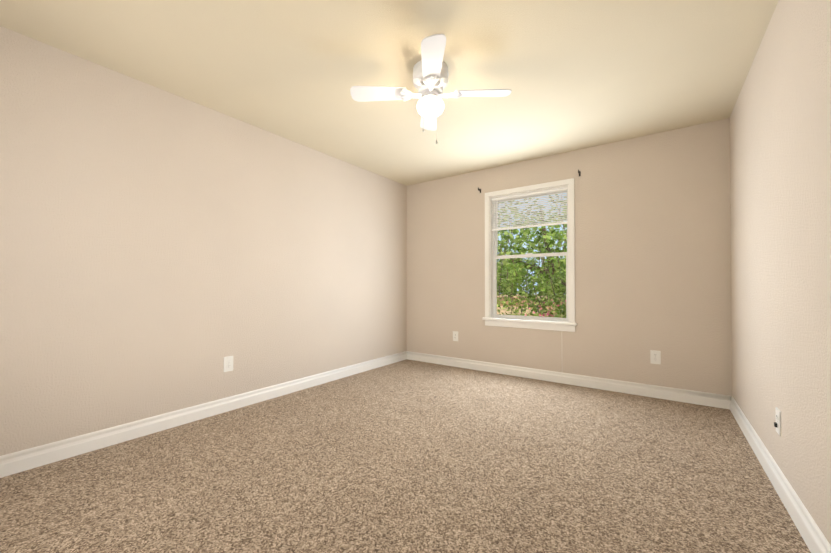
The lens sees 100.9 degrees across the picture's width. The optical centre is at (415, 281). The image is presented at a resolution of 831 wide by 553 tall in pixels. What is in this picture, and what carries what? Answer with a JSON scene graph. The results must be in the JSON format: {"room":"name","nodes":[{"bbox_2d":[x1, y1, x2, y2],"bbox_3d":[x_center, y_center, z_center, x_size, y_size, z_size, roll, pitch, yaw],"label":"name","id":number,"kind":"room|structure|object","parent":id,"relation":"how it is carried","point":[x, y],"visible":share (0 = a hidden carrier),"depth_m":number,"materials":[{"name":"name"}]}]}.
{"room":"empty bedroom","nodes":[
{"label":"empty bedroom","id":0,"kind":"room"},
{"bbox_2d":[0,26,406,455],"bbox_3d":[-1.518,-0.156,3.002,0.140,2.440,4.886,0,-1,35],"label":"wall","id":1,"kind":"structure","parent":0,"point":[162,251],"depth_m":2.45,"materials":[{"name":"beige paint"}]},
{"bbox_2d":[0,351,406,477],"bbox_3d":[-1.453,1.008,2.944,0.018,0.112,4.606,0,-1,35],"label":"baseboard","id":2,"kind":"structure","parent":1,"relation":"attached to","point":[27,459],"depth_m":2.43,"materials":[{"name":"white wood"}]},
{"bbox_2d":[224,356,232,371],"bbox_3d":[-1.542,0.678,2.832,0.008,0.124,0.078,0,-1,35],"label":"outlet","id":3,"kind":"object","parent":1,"relation":"attached to","point":[228,363],"visible":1,"depth_m":2.83,"materials":[{"name":"plastic"}]},
{"bbox_2d":[0,0,778,185],"bbox_3d":[-0.077,-1.446,1.993,3.674,0.120,4.886,0,-1,35],"label":"ceiling","id":4,"kind":"structure","parent":0,"point":[573,75],"depth_m":2.17,"materials":[{"name":"beige paint"}]},
{"bbox_2d":[350,34,511,143],"bbox_3d":[0.097,-1.122,2.229,0.789,0.523,0.789,1,-1,-44],"label":"ceiling fan","id":5,"kind":"object","parent":4,"relation":"hanging from","point":[430,76],"visible":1,"depth_m":2.18,"materials":[{"name":"white metal"}]},
{"bbox_2d":[0,359,810,552],"bbox_3d":[-0.077,1.113,1.965,3.674,0.120,4.886,0,-1,35],"label":"floor","id":6,"kind":"structure","parent":0,"point":[408,456],"depth_m":1.82,"materials":[{"name":"carpet"}]},
{"bbox_2d":[407,118,731,395],"bbox_3d":[1.297,-0.146,3.913,3.394,2.440,0.140,0,-1,35],"label":"wall","id":7,"kind":"structure","parent":0,"point":[652,246],"depth_m":3.35,"materials":[{"name":"beige paint"}]},
{"bbox_2d":[453,331,457,340],"bbox_3d":[0.509,0.694,4.373,0.078,0.124,0.008,0,-1,35],"label":"outlet","id":8,"kind":"object","parent":7,"relation":"attached to","point":[455,335],"visible":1,"depth_m":4.37,"materials":[{"name":"plastic"}]},
{"bbox_2d":[482,317,576,331],"bbox_3d":[1.258,0.475,3.864,1.040,0.097,0.125,0,-1,35],"label":"window sill","id":9,"kind":"structure","parent":7,"relation":"attached to","point":[536,324],"depth_m":3.80,"materials":[{"name":"white wood"}]},
{"bbox_2d":[485,178,574,322],"bbox_3d":[1.286,-0.313,3.911,1.000,1.525,0.155,0,-1,35],"label":"window","id":10,"kind":"structure","parent":7,"relation":"in","point":[570,182],"depth_m":3.91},
{"bbox_2d":[492,187,567,279],"bbox_3d":[1.274,-0.517,3.896,0.858,0.982,0.042,0,-1,35],"label":"window blind","id":11,"kind":"object","parent":10,"relation":"attached to","point":[534,194],"visible":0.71,"depth_m":3.88,"materials":[{"name":"white plastic"}]},
{"bbox_2d":[407,351,730,408],"bbox_3d":[1.252,1.017,3.836,3.394,0.112,0.018,0,-1,35],"label":"baseboard","id":12,"kind":"structure","parent":7,"relation":"attached to","point":[688,396],"depth_m":3.47,"materials":[{"name":"white wood"}]},
{"bbox_2d":[650,350,660,363],"bbox_3d":[2.212,0.696,3.163,0.078,0.124,0.008,0,-1,35],"label":"outlet","id":13,"kind":"object","parent":7,"relation":"attached to","point":[655,356],"visible":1,"depth_m":3.16,"materials":[{"name":"plastic"}]},
{"bbox_2d":[729,0,830,544],"bbox_3d":[1.363,-0.177,0.955,0.140,2.440,4.886,0,-1,35],"label":"wall","id":14,"kind":"structure","parent":0,"point":[780,169],"depth_m":1.60,"materials":[{"name":"beige paint"}]},
{"bbox_2d":[774,407,780,435],"bbox_3d":[1.831,0.706,1.739,0.016,0.124,0.078,0,-1,35],"label":"outlet","id":15,"kind":"object","parent":14,"relation":"attached to","point":[777,424],"visible":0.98,"depth_m":1.72,"materials":[{"name":"plastic"}]},
{"bbox_2d":[730,396,830,552],"bbox_3d":[1.299,0.987,0.989,0.018,0.112,4.606,0,-1,35],"label":"baseboard","id":16,"kind":"structure","parent":14,"relation":"attached to","point":[812,535],"depth_m":1.61,"materials":[{"name":"white wood"}]},
{"label":"outside","id":17,"kind":"structure","parent":0,"visible":0},
{"bbox_2d":[497,294,564,317],"bbox_3d":[45.131,4.864,68.472,180.000,0.100,155.934,0,-1,35],"label":"ground","id":18,"kind":"structure","parent":17,"point":[503,310],"depth_m":55.90,"materials":[{"name":"brown soil"}]},
{"bbox_2d":[497,297,565,307],"bbox_3d":[27.716,3.852,61.239,60.000,1.770,0.080,0,-1,35],"label":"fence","id":19,"kind":"object","parent":18,"relation":"on","point":[524,301],"depth_m":66.55,"materials":[{"name":"brown wood"}]},
{"bbox_2d":[497,257,565,295],"bbox_3d":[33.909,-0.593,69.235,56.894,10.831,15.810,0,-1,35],"label":"tree","id":20,"kind":"object","parent":18,"relation":"on","point":[512,271],"depth_m":71.02,"materials":[{"name":"green plant"}]},
{"bbox_2d":[497,194,566,317],"bbox_3d":[3.786,-0.173,11.533,8.375,8.832,8.287,0,-1,35],"label":"tree","id":21,"kind":"object","parent":18,"relation":"on","point":[544,239],"depth_m":10.29,"materials":[{"name":"green plant"}]}
]}

